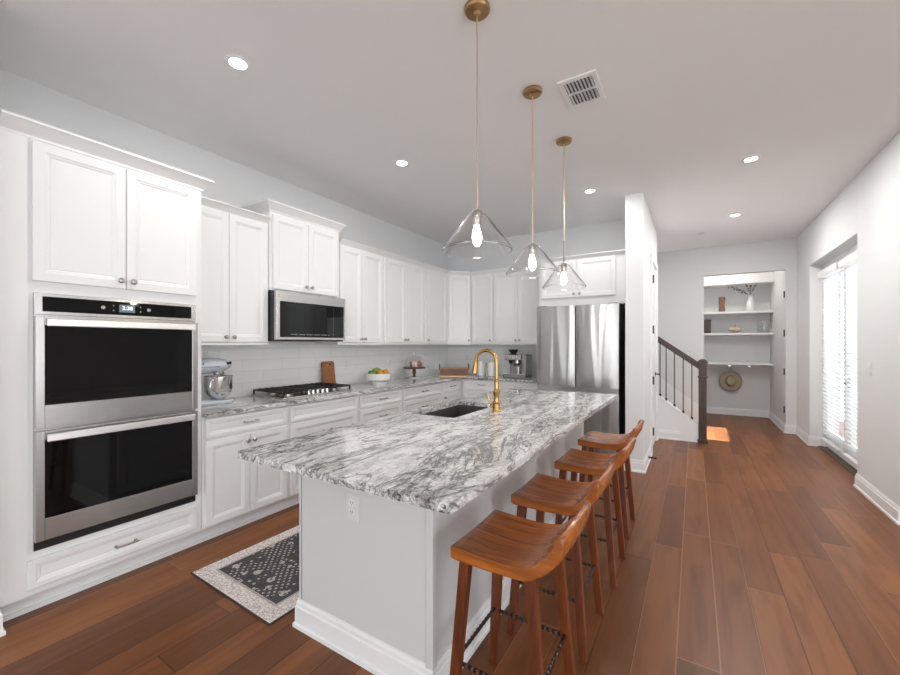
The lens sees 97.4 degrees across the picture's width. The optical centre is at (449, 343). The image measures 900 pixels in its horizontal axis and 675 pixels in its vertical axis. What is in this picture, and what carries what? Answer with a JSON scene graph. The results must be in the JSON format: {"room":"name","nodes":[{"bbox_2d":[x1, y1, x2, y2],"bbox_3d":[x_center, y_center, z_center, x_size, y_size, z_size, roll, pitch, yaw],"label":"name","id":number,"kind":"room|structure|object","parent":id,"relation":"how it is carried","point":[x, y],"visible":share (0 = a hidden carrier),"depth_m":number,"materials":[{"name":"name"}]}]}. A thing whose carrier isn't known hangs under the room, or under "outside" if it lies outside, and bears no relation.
{"room":"kitchen","nodes":[
{"label":"kitchen","id":0,"kind":"room"},
{"bbox_2d":[0,69,447,269],"bbox_3d":[-2.596,-0.125,2.543,0.150,2.990,9.800,0,0,32],"label":"wall","id":1,"kind":"structure","parent":0,"point":[236,184],"depth_m":3.31,"materials":[{"name":"white paint"}]},
{"bbox_2d":[201,196,270,344],"bbox_3d":[-1.872,-0.538,3.191,0.402,1.093,0.674,0,0,32],"label":"upper cabinet","id":2,"kind":"object","parent":1,"relation":"attached to","point":[234,239],"visible":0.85,"depth_m":3.13,"materials":[{"name":"white paint"}]},
{"bbox_2d":[240,198,346,297],"bbox_3d":[-1.478,-0.843,3.804,0.427,0.756,0.893,0,0,32],"label":"upper cabinet","id":3,"kind":"object","parent":1,"relation":"attached to","point":[303,246],"visible":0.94,"depth_m":3.64,"materials":[{"name":"white paint"}]},
{"bbox_2d":[268,290,344,341],"bbox_3d":[-1.454,-0.238,3.782,0.452,0.430,0.775,0,0,32],"label":"microwave","id":4,"kind":"object","parent":3,"relation":"attached to","point":[292,317],"visible":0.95,"depth_m":3.59,"materials":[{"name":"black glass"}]},
{"bbox_2d":[315,245,383,344],"bbox_3d":[-1.101,-0.509,4.439,0.402,1.035,0.693,0,0,32],"label":"upper cabinet","id":5,"kind":"object","parent":1,"relation":"attached to","point":[360,272],"visible":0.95,"depth_m":4.33,"materials":[{"name":"white paint"}]},
{"bbox_2d":[201,341,536,398],"bbox_3d":[-0.373,0.209,4.317,1.768,0.518,4.166,0,0,32],"label":"wall","id":6,"kind":"structure","parent":1,"relation":"attached to","point":[275,364],"depth_m":4.45,"materials":[{"name":"white tile"}]},
{"bbox_2d":[383,257,424,344],"bbox_3d":[-0.700,-0.509,5.088,0.402,1.035,0.828,0,0,32],"label":"upper cabinet","id":7,"kind":"object","parent":1,"relation":"attached to","point":[403,283],"visible":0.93,"depth_m":4.95,"materials":[{"name":"white paint"}]},
{"bbox_2d":[424,269,447,344],"bbox_3d":[-0.320,-0.509,5.702,0.402,1.035,0.613,0,0,32],"label":"upper cabinet","id":8,"kind":"object","parent":1,"relation":"attached to","point":[435,283],"visible":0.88,"depth_m":5.58,"materials":[{"name":"white paint"}]},
{"bbox_2d":[448,275,470,344],"bbox_3d":[0.090,-0.509,6.155,0.605,1.035,0.604,0,0,32],"label":"upper cabinet","id":9,"kind":"object","parent":1,"relation":"attached to","point":[459,287],"visible":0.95,"depth_m":5.91,"materials":[{"name":"white paint"}]},
{"bbox_2d":[339,238,624,275],"bbox_3d":[0.534,-1.056,4.440,2.482,0.062,2.376,0,0,32],"label":"crown molding","id":10,"kind":"structure","parent":9,"relation":"attached to","point":[344,242],"depth_m":4.85,"materials":[{"name":"white paint"}]},
{"bbox_2d":[0,0,899,251],"bbox_3d":[1.785,-1.670,2.130,8.400,0.100,13.700,0,0,32],"label":"ceiling","id":11,"kind":"structure","parent":0,"point":[334,93],"depth_m":2.53,"materials":[{"name":"white paint"}]},
{"bbox_2d":[224,54,250,71],"bbox_3d":[-1.223,-1.617,2.277,0.140,0.006,0.140,0,0,32],"label":"recessed light","id":12,"kind":"object","parent":11,"relation":"in","point":[236,62],"visible":1,"depth_m":2.27,"materials":[{"name":"white paint"}]},
{"bbox_2d":[394,159,409,166],"bbox_3d":[-0.429,-1.617,3.535,0.140,0.006,0.140,0,0,32],"label":"recessed light","id":13,"kind":"object","parent":11,"relation":"in","point":[402,163],"visible":1,"depth_m":3.53,"materials":[{"name":"white paint"}]},
{"bbox_2d":[442,0,512,258],"bbox_3d":[0.131,-1.034,1.905,0.338,1.173,0.338,0,0,32],"label":"pendant light","id":14,"kind":"object","parent":11,"relation":"hanging from","point":[477,236],"visible":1,"depth_m":1.89,"materials":[{"name":"clear glass"}]},
{"bbox_2d":[506,85,559,277],"bbox_3d":[0.528,-1.034,2.530,0.338,1.173,0.338,0,0,32],"label":"pendant light","id":15,"kind":"object","parent":11,"relation":"hanging from","point":[532,262],"visible":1,"depth_m":2.48,"materials":[{"name":"clear glass"}]},
{"bbox_2d":[542,136,585,290],"bbox_3d":[0.906,-1.034,3.143,0.338,1.173,0.338,0,0,32],"label":"pendant light","id":16,"kind":"object","parent":11,"relation":"hanging from","point":[567,279],"visible":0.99,"depth_m":3.10,"materials":[{"name":"clear glass"}]},
{"bbox_2d":[557,69,605,109],"bbox_3d":[0.844,-1.613,2.523,0.230,0.014,0.320,0,0,32],"label":"ceiling vent","id":17,"kind":"object","parent":11,"relation":"in","point":[583,89],"visible":1,"depth_m":2.51,"materials":[{"name":"white metal"}]},
{"bbox_2d":[583,188,596,193],"bbox_3d":[1.482,-1.617,4.182,0.140,0.006,0.140,0,0,32],"label":"recessed light","id":18,"kind":"object","parent":11,"relation":"in","point":[591,190],"visible":1,"depth_m":4.18,"materials":[{"name":"white paint"}]},
{"bbox_2d":[729,213,740,216],"bbox_3d":[3.579,-1.617,4.961,0.140,0.006,0.140,0,0,32],"label":"recessed light","id":19,"kind":"object","parent":11,"relation":"in","point":[735,214],"visible":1,"depth_m":4.96,"materials":[{"name":"white paint"}]},
{"bbox_2d":[741,155,760,162],"bbox_3d":[2.636,-1.617,3.459,0.140,0.006,0.140,0,0,32],"label":"recessed light","id":20,"kind":"object","parent":11,"relation":"in","point":[749,159],"visible":1,"depth_m":3.46,"materials":[{"name":"white paint"}]},
{"bbox_2d":[0,413,899,674],"bbox_3d":[1.785,1.420,2.130,8.400,0.100,13.700,0,0,32],"label":"floor","id":21,"kind":"structure","parent":0,"point":[750,550],"depth_m":2.13,"materials":[{"name":"brown wood"}]},
{"bbox_2d":[0,109,214,621],"bbox_3d":[-2.151,0.130,2.458,0.677,2.481,0.975,0,0,32],"label":"tall cabinet","id":22,"kind":"object","parent":21,"relation":"on","point":[80,215],"visible":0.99,"depth_m":2.11,"materials":[{"name":"white paint"}]},
{"bbox_2d":[33,292,197,550],"bbox_3d":[-1.869,0.393,2.293,0.090,1.305,0.758,0,0,32],"label":"double wall oven","id":23,"kind":"object","parent":22,"relation":"in","point":[115,381],"visible":1,"depth_m":2.22,"materials":[{"name":"silver metal"}]},
{"bbox_2d":[196,406,287,543],"bbox_3d":[-1.748,0.934,3.111,0.676,0.872,0.668,0,0,32],"label":"base cabinet","id":24,"kind":"object","parent":21,"relation":"on","point":[236,492],"visible":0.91,"depth_m":2.88,"materials":[{"name":"white paint"}]},
{"bbox_2d":[201,373,536,417],"bbox_3d":[-0.373,0.483,4.317,1.768,0.030,4.166,0,0,32],"label":"countertop","id":25,"kind":"structure","parent":24,"relation":"on","point":[247,403],"depth_m":3.72,"materials":[{"name":"stone"}]},
{"bbox_2d":[201,358,233,405],"bbox_3d":[-1.878,0.288,3.083,0.218,0.360,0.357,0,0,28],"label":"stand mixer","id":26,"kind":"object","parent":25,"relation":"on","point":[217,386],"visible":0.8,"depth_m":3.07,"materials":[{"name":"grey metal"}]},
{"bbox_2d":[203,375,233,398],"bbox_3d":[-1.842,0.343,3.145,0.212,0.182,0.212,0,0,-22],"label":"bowl","id":27,"kind":"object","parent":26,"relation":"on","point":[215,386],"depth_m":3.07,"materials":[{"name":"silver metal"}]},
{"bbox_2d":[251,382,352,399],"bbox_3d":[-1.392,0.437,3.778,0.480,0.062,0.790,0,0,32],"label":"gas cooktop","id":28,"kind":"object","parent":25,"relation":"in","point":[302,390],"visible":1,"depth_m":3.62,"materials":[{"name":"silver metal"}]},
{"bbox_2d":[321,361,335,382],"bbox_3d":[-1.331,0.324,4.331,0.052,0.268,0.169,0,0,32],"label":"cutting board","id":29,"kind":"object","parent":25,"relation":"on","point":[328,372],"visible":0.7,"depth_m":4.32,"materials":[{"name":"brown wood"}]},
{"bbox_2d":[366,373,390,384],"bbox_3d":[-0.836,0.406,4.642,0.286,0.125,0.286,0,0,32],"label":"fruit bowl","id":30,"kind":"object","parent":25,"relation":"on","point":[376,379],"visible":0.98,"depth_m":4.54,"materials":[{"name":"white ceramic"}]},
{"bbox_2d":[372,367,380,373],"bbox_3d":[-0.866,0.316,4.661,0.106,0.079,0.120,0,0,32],"label":"mango","id":31,"kind":"object","parent":30,"relation":"in","point":[376,369],"visible":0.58,"depth_m":4.62,"materials":[{"name":"green food"}]},
{"bbox_2d":[403,366,424,378],"bbox_3d":[-0.487,0.391,5.378,0.304,0.155,0.304,0,0,32],"label":"cake stand","id":32,"kind":"object","parent":25,"relation":"on","point":[409,367],"visible":0.98,"depth_m":5.31,"materials":[{"name":"brown wood"}]},
{"bbox_2d":[439,363,468,375],"bbox_3d":[0.060,0.378,5.815,0.438,0.181,0.233,0,0,0],"label":"wooden tray","id":33,"kind":"object","parent":25,"relation":"on","point":[443,371],"visible":1,"depth_m":5.70,"materials":[{"name":"brown wood"}]},
{"bbox_2d":[477,360,484,375],"bbox_3d":[0.457,0.353,5.853,0.114,0.230,0.114,0,0,32],"label":"canister","id":34,"kind":"object","parent":25,"relation":"on","point":[481,366],"visible":0.9,"depth_m":5.81,"materials":[{"name":"white ceramic"}]},
{"bbox_2d":[477,365,484,375],"bbox_3d":[0.457,0.391,5.853,0.112,0.155,0.112,0,0,32],"label":"jar","id":35,"kind":"object","parent":34,"relation":"on","point":[481,368],"depth_m":5.80,"materials":[{"name":"white ceramic"}]},
{"bbox_2d":[488,360,494,375],"bbox_3d":[0.607,0.353,5.761,0.114,0.230,0.114,0,0,32],"label":"canister","id":36,"kind":"object","parent":25,"relation":"on","point":[491,365],"visible":0.89,"depth_m":5.71,"materials":[{"name":"white ceramic"}]},
{"bbox_2d":[488,366,494,375],"bbox_3d":[0.607,0.391,5.761,0.112,0.155,0.112,0,0,32],"label":"jar","id":37,"kind":"object","parent":36,"relation":"on","point":[491,369],"depth_m":5.71,"materials":[{"name":"white ceramic"}]},
{"bbox_2d":[503,349,531,378],"bbox_3d":[0.940,0.272,5.539,0.317,0.392,0.397,0,0,28],"label":"espresso machine","id":38,"kind":"object","parent":25,"relation":"on","point":[520,364],"visible":1,"depth_m":5.46,"materials":[{"name":"silver metal"}]},
{"bbox_2d":[503,374,527,378],"bbox_3d":[0.910,0.441,5.482,0.317,0.054,0.138,0,0,28],"label":"drip tray","id":39,"kind":"object","parent":38,"relation":"on","point":[524,376],"depth_m":5.42,"materials":[{"name":"silver metal"}]},
{"bbox_2d":[191,525,298,625],"bbox_3d":[-0.802,1.366,2.764,0.800,0.007,1.500,0,0,33],"label":"runner rug","id":40,"kind":"object","parent":21,"relation":"on","point":[262,578],"visible":0.45,"depth_m":2.33,"materials":[{"name":"grey fabric"}]},
{"bbox_2d":[283,395,357,508],"bbox_3d":[-1.364,0.934,3.733,0.676,0.872,0.791,0,0,32],"label":"base cabinet","id":41,"kind":"object","parent":21,"relation":"on","point":[316,416],"visible":0.23,"depth_m":3.46,"materials":[{"name":"white paint"}]},
{"bbox_2d":[358,388,401,421],"bbox_3d":[-0.974,0.934,4.364,0.676,0.872,0.688,0,0,32],"label":"base cabinet","id":42,"kind":"object","parent":21,"relation":"on","point":[374,405],"visible":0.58,"depth_m":4.16,"materials":[{"name":"white paint"}]},
{"bbox_2d":[401,382,440,411],"bbox_3d":[-0.577,0.934,5.006,0.676,0.872,0.818,0,0,32],"label":"base cabinet","id":43,"kind":"object","parent":21,"relation":"on","point":[415,397],"visible":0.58,"depth_m":4.80,"materials":[{"name":"white paint"}]},
{"bbox_2d":[292,422,583,674],"bbox_3d":[0.219,0.928,2.750,0.857,0.884,2.454,0,0,32],"label":"kitchen island","id":44,"kind":"object","parent":21,"relation":"on","point":[379,590],"visible":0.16,"depth_m":1.70,"materials":[{"name":"white paint"}]},
{"bbox_2d":[346,493,358,521],"bbox_3d":[-0.428,0.715,1.728,0.075,0.116,0.009,0,0,32],"label":"power outlet","id":45,"kind":"object","parent":44,"relation":"attached to","point":[352,501],"visible":1,"depth_m":1.73,"materials":[{"name":"white plastic"}]},
{"bbox_2d":[349,499,354,506],"bbox_3d":[-0.429,0.695,1.726,0.032,0.028,0.003,0,0,32],"label":"receptacle","id":46,"kind":"object","parent":45,"relation":"attached to","point":[351,501],"depth_m":1.73,"materials":[{"name":"white plastic"}]},
{"bbox_2d":[349,508,354,515],"bbox_3d":[-0.429,0.735,1.726,0.032,0.028,0.003,0,0,32],"label":"receptacle","id":47,"kind":"object","parent":45,"relation":"attached to","point":[351,510],"depth_m":1.73,"materials":[{"name":"white plastic"}]},
{"bbox_2d":[238,388,616,513],"bbox_3d":[0.292,0.471,2.614,1.074,0.030,2.845,0,0,32],"label":"island countertop","id":48,"kind":"structure","parent":44,"relation":"on","point":[435,463],"depth_m":1.72,"materials":[{"name":"stone"}]},
{"bbox_2d":[422,405,487,417],"bbox_3d":[0.056,0.589,2.798,0.371,0.206,0.696,0,0,32],"label":"sink","id":49,"kind":"object","parent":48,"relation":"in","point":[458,410],"visible":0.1,"depth_m":3.10,"materials":[{"name":"grey metal"}]},
{"bbox_2d":[472,349,500,411],"bbox_3d":[0.247,0.244,2.715,0.219,0.425,0.060,0,0,32],"label":"kitchen faucet","id":50,"kind":"object","parent":48,"relation":"on","point":[496,403],"visible":1,"depth_m":2.66,"materials":[{"name":"gold metal"}]},
{"bbox_2d":[441,379,461,402],"bbox_3d":[-0.053,0.934,5.855,0.676,0.872,1.173,0,0,32],"label":"base cabinet","id":51,"kind":"object","parent":21,"relation":"on","point":[450,390],"visible":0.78,"depth_m":5.40,"materials":[{"name":"white paint"}]},
{"bbox_2d":[462,379,499,397],"bbox_3d":[0.580,0.934,5.773,0.596,0.872,0.686,0,0,32],"label":"base cabinet","id":52,"kind":"object","parent":21,"relation":"on","point":[470,387],"visible":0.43,"depth_m":5.55,"materials":[{"name":"white paint"}]},
{"bbox_2d":[500,381,537,389],"bbox_3d":[1.064,0.934,5.474,0.538,0.872,0.686,0,0,32],"label":"base cabinet","id":53,"kind":"object","parent":21,"relation":"on","point":[503,384],"visible":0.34,"depth_m":5.21,"materials":[{"name":"white paint"}]},
{"bbox_2d":[450,500,591,674],"bbox_3d":[0.271,0.965,1.445,0.444,0.810,0.385,0,0,32],"label":"bar stool","id":54,"kind":"object","parent":21,"relation":"on","point":[505,544],"visible":1,"depth_m":1.40,"materials":[{"name":"brown wood"}]},
{"bbox_2d":[507,462,615,664],"bbox_3d":[0.559,0.965,1.923,0.444,0.810,0.385,0,0,32],"label":"bar stool","id":55,"kind":"object","parent":21,"relation":"on","point":[542,493],"visible":0.77,"depth_m":1.86,"materials":[{"name":"brown wood"}]},
{"bbox_2d":[537,302,624,453],"bbox_3d":[1.661,0.459,4.879,0.918,1.822,0.912,0,0,32],"label":"refrigerator","id":56,"kind":"object","parent":21,"relation":"on","point":[581,348],"visible":0.6,"depth_m":4.46,"materials":[{"name":"silver metal"}]},
{"bbox_2d":[553,437,635,587],"bbox_3d":[0.905,0.965,2.450,0.444,0.810,0.385,0,0,32],"label":"bar stool","id":57,"kind":"object","parent":21,"relation":"on","point":[576,461],"visible":0.76,"depth_m":2.38,"materials":[{"name":"brown wood"}]},
{"bbox_2d":[578,420,643,538],"bbox_3d":[1.226,0.965,3.004,0.444,0.810,0.385,0,0,32],"label":"bar stool","id":58,"kind":"object","parent":21,"relation":"on","point":[592,439],"visible":0.72,"depth_m":2.93,"materials":[{"name":"brown wood"}]},
{"bbox_2d":[658,336,707,443],"bbox_3d":[3.303,0.626,5.623,0.617,1.488,0.124,0,0,32],"label":"stair railing","id":59,"kind":"object","parent":21,"relation":"on","point":[701,364],"visible":0.91,"depth_m":5.47,"materials":[{"name":"brown wood"}]},
{"bbox_2d":[448,219,624,270],"bbox_3d":[1.206,-0.125,5.860,2.834,2.990,0.120,0,0,32],"label":"wall","id":60,"kind":"structure","parent":0,"point":[606,236],"depth_m":5.57,"materials":[{"name":"white paint"}]},
{"bbox_2d":[471,274,493,344],"bbox_3d":[0.548,-0.509,5.981,0.370,1.035,0.366,0,0,32],"label":"upper cabinet","id":61,"kind":"object","parent":60,"relation":"attached to","point":[482,286],"visible":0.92,"depth_m":5.86,"materials":[{"name":"white paint"}]},
{"bbox_2d":[493,273,538,344],"bbox_3d":[1.042,-0.509,5.676,0.788,1.035,0.366,0,0,32],"label":"upper cabinet","id":62,"kind":"object","parent":60,"relation":"attached to","point":[516,300],"visible":0.82,"depth_m":5.57,"materials":[{"name":"white paint"}]},
{"bbox_2d":[539,255,624,307],"bbox_3d":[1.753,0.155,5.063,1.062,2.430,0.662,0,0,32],"label":"upper cabinet","id":63,"kind":"object","parent":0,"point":[603,277],"visible":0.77,"depth_m":4.74,"materials":[{"name":"white paint"}]},
{"bbox_2d":[625,192,656,459],"bbox_3d":[2.465,-0.125,5.030,0.179,2.990,1.850,0,0,32],"label":"wall","id":64,"kind":"structure","parent":0,"point":[640,230],"depth_m":4.26,"materials":[{"name":"white paint"}]},
{"bbox_2d":[624,444,651,473],"bbox_3d":[2.184,1.303,4.577,0.223,0.134,0.827,0,0,32],"label":"baseboard","id":65,"kind":"structure","parent":64,"relation":"attached to","point":[639,466],"depth_m":4.23,"materials":[{"name":"white paint"}]},
{"bbox_2d":[651,253,660,453],"bbox_3d":[2.727,0.124,5.262,0.109,2.492,0.904,0,0,32],"label":"door","id":66,"kind":"structure","parent":64,"relation":"in","point":[653,261],"depth_m":5.34,"materials":[{"name":"white paint"}]},
{"bbox_2d":[658,397,679,430],"bbox_3d":[3.271,1.063,5.678,0.512,0.615,0.100,0,0,32],"label":"wall","id":67,"kind":"structure","parent":0,"point":[668,417],"depth_m":5.70,"materials":[{"name":"white paint"}]},
{"bbox_2d":[658,429,679,440],"bbox_3d":[3.143,1.303,5.686,0.287,0.134,0.022,0,0,32],"label":"baseboard","id":68,"kind":"structure","parent":67,"relation":"attached to","point":[662,433],"depth_m":5.68,"materials":[{"name":"white paint"}]},
{"bbox_2d":[658,394,698,425],"bbox_3d":[3.271,0.939,5.678,0.512,0.409,0.130,0,0,32],"label":"trim","id":69,"kind":"structure","parent":67,"relation":"attached to","point":[661,397],"depth_m":5.63,"materials":[{"name":"white paint"}]},
{"bbox_2d":[680,413,698,441],"bbox_3d":[3.364,1.172,5.555,0.225,0.397,0.012,0,0,32],"label":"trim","id":70,"kind":"structure","parent":67,"relation":"attached to","point":[689,431],"depth_m":5.55,"materials":[{"name":"white paint"}]},
{"bbox_2d":[657,237,796,424],"bbox_3d":[4.100,-0.125,6.800,3.070,2.990,0.120,0,0,32],"label":"wall","id":71,"kind":"structure","parent":0,"point":[681,273],"depth_m":6.66,"materials":[{"name":"white paint"}]},
{"bbox_2d":[658,376,697,421],"bbox_3d":[3.528,0.580,7.072,1.670,1.580,0.018,0,0,32],"label":"trim","id":72,"kind":"structure","parent":71,"relation":"attached to","point":[670,389],"depth_m":6.81,"materials":[{"name":"white paint"}]},
{"bbox_2d":[683,351,693,356],"bbox_3d":[4.070,0.170,6.743,0.167,0.116,0.009,0,0,32],"label":"light switch","id":73,"kind":"object","parent":71,"relation":"attached to","point":[689,353],"visible":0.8,"depth_m":6.73,"materials":[{"name":"white plastic"}]},
{"bbox_2d":[707,406,783,430],"bbox_3d":[4.859,1.303,7.201,1.700,0.134,1.360,0,0,32],"label":"baseboard","id":74,"kind":"structure","parent":71,"relation":"attached to","point":[714,410],"depth_m":7.50,"materials":[{"name":"white paint"}]},
{"bbox_2d":[704,285,769,410],"bbox_3d":[5.295,-0.125,7.813,1.800,2.990,0.140,0,0,32],"label":"wall","id":75,"kind":"structure","parent":0,"point":[754,391],"depth_m":7.57,"materials":[{"name":"white paint"}]},
{"bbox_2d":[707,364,769,370],"bbox_3d":[5.194,0.439,7.743,1.700,0.112,0.086,0,0,32],"label":"hook rail","id":76,"kind":"object","parent":75,"relation":"attached to","point":[709,366],"visible":0.5,"depth_m":7.56,"materials":[{"name":"white paint"}]},
{"bbox_2d":[719,366,741,390],"bbox_3d":[5.361,0.662,7.533,0.370,0.480,0.142,0,0,26],"label":"straw hat","id":77,"kind":"object","parent":76,"relation":"hanging from","point":[729,380],"visible":1,"depth_m":7.53,"materials":[{"name":"beige wicker"}]},
{"bbox_2d":[704,310,773,315],"bbox_3d":[5.114,-0.585,7.614,1.700,0.040,0.390,0,0,32],"label":"wall shelf","id":78,"kind":"object","parent":75,"relation":"attached to","point":[756,311],"visible":0.56,"depth_m":7.32,"materials":[{"name":"white paint"}]},
{"bbox_2d":[719,297,724,311],"bbox_3d":[5.166,-0.748,7.505,0.107,0.285,0.107,0,0,32],"label":"vase","id":79,"kind":"object","parent":78,"relation":"on","point":[721,299],"visible":0.92,"depth_m":7.47,"materials":[{"name":"brown wood"}]},
{"bbox_2d":[728,284,756,310],"bbox_3d":[5.434,-0.860,7.340,0.440,0.511,0.132,0,0,32],"label":"vase","id":80,"kind":"object","parent":78,"relation":"on","point":[750,306],"visible":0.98,"depth_m":7.25,"materials":[{"name":"white ceramic"}]},
{"bbox_2d":[704,332,773,335],"bbox_3d":[5.114,-0.185,7.614,1.700,0.040,0.390,0,0,32],"label":"wall shelf","id":81,"kind":"object","parent":75,"relation":"attached to","point":[768,333],"visible":0.56,"depth_m":7.30,"materials":[{"name":"white paint"}]},
{"bbox_2d":[704,319,710,332],"bbox_3d":[4.933,-0.336,7.625,0.178,0.262,0.168,0,0,32],"label":"storage box","id":82,"kind":"object","parent":81,"relation":"on","point":[707,323],"visible":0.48,"depth_m":7.54,"materials":[{"name":"brown wood"}]},
{"bbox_2d":[728,324,740,332],"bbox_3d":[5.309,-0.287,7.369,0.190,0.160,0.190,0,0,-36],"label":"pumpkin","id":83,"kind":"object","parent":81,"relation":"on","point":[734,329],"visible":1,"depth_m":7.32,"materials":[{"name":"beige ceramic"}]},
{"bbox_2d":[707,361,773,365],"bbox_3d":[5.114,0.365,7.614,1.700,0.040,0.390,0,0,32],"label":"wall shelf","id":84,"kind":"object","parent":75,"relation":"attached to","point":[709,362],"visible":0.56,"depth_m":7.33,"materials":[{"name":"white paint"}]},
{"bbox_2d":[704,272,773,288],"bbox_3d":[5.109,-1.363,7.605,1.700,0.515,0.410,0,0,32],"label":"ceiling","id":85,"kind":"structure","parent":0,"point":[763,278],"depth_m":7.27,"materials":[{"name":"white paint"}]},
{"bbox_2d":[770,271,783,421],"bbox_3d":[5.646,-0.125,6.715,0.150,2.990,1.360,0,0,32],"label":"wall","id":86,"kind":"structure","parent":0,"point":[776,287],"depth_m":6.67,"materials":[{"name":"white paint"}]},
{"bbox_2d":[797,131,899,506],"bbox_3d":[4.468,-0.125,4.428,0.290,2.990,3.530,0,0,32],"label":"wall","id":87,"kind":"structure","parent":0,"point":[866,213],"depth_m":3.52,"materials":[{"name":"white paint"}]},
{"bbox_2d":[782,423,820,445],"bbox_3d":[5.068,1.303,5.730,0.154,0.134,0.950,0,0,24],"label":"baseboard","id":88,"kind":"structure","parent":87,"relation":"attached to","point":[810,440],"depth_m":5.63,"materials":[{"name":"white paint"}]},
{"bbox_2d":[818,262,845,452],"bbox_3d":[4.704,0.153,4.881,0.085,2.197,0.790,0,0,32],"label":"window blind","id":89,"kind":"object","parent":87,"relation":"attached to","point":[831,287],"visible":0.98,"depth_m":4.85,"materials":[{"name":"white plastic"}]},
{"bbox_2d":[826,267,847,462],"bbox_3d":[4.764,0.195,4.845,0.045,2.310,0.870,0,0,32],"label":"door","id":90,"kind":"structure","parent":87,"relation":"in","point":[841,271],"depth_m":4.88,"materials":[{"name":"white paint"}]},
{"bbox_2d":[818,446,856,475],"bbox_3d":[4.530,1.365,4.471,0.190,0.010,1.830,0,0,32],"label":"sill","id":91,"kind":"structure","parent":87,"relation":"attached to","point":[843,463],"depth_m":4.61,"materials":[{"name":"wood"}]},
{"bbox_2d":[824,244,856,446],"bbox_3d":[4.539,0.155,4.466,0.090,2.430,1.830,0,0,32],"label":"trim","id":92,"kind":"structure","parent":87,"relation":"attached to","point":[854,248],"depth_m":4.79,"materials":[{"name":"white paint"}]},
{"bbox_2d":[838,251,856,465],"bbox_3d":[4.245,0.153,4.137,0.085,2.197,0.800,0,0,32],"label":"window blind","id":93,"kind":"object","parent":87,"relation":"attached to","point":[850,284],"visible":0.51,"depth_m":4.27,"materials":[{"name":"white plastic"}]},
{"bbox_2d":[844,263,856,469],"bbox_3d":[4.277,0.195,4.111,0.103,2.310,0.870,0,0,32],"label":"door","id":94,"kind":"structure","parent":87,"relation":"in","point":[849,462],"depth_m":4.38,"materials":[{"name":"white paint"}]},
{"bbox_2d":[868,362,871,375],"bbox_3d":[3.718,0.220,3.498,0.009,0.116,0.075,0,0,32],"label":"light switch","id":95,"kind":"object","parent":87,"relation":"attached to","point":[869,363],"visible":1,"depth_m":3.48,"materials":[{"name":"white plastic"}]},
{"bbox_3d":[-2.459,-0.125,1.966,0.690,2.990,0.162,0,0,32],"label":"wall","id":96,"kind":"structure","parent":0,"visible":0},
{"bbox_2d":[0,609,5,636],"bbox_3d":[-2.207,1.303,1.811,0.142,0.134,0.206,0,0,32],"label":"baseboard","id":97,"kind":"structure","parent":96,"relation":"attached to","point":[2,630],"depth_m":1.85,"materials":[{"name":"white paint"}]},
{"bbox_3d":[4.971,-0.125,2.131,2.980,2.990,0.150,0,0,32],"label":"wall","id":98,"kind":"structure","parent":0,"visible":0},
{"bbox_2d":[853,473,899,524],"bbox_3d":[4.956,1.303,2.593,3.092,0.134,0.964,0,0,32],"label":"baseboard","id":99,"kind":"structure","parent":98,"relation":"attached to","point":[881,501],"depth_m":3.31,"materials":[{"name":"white paint"}]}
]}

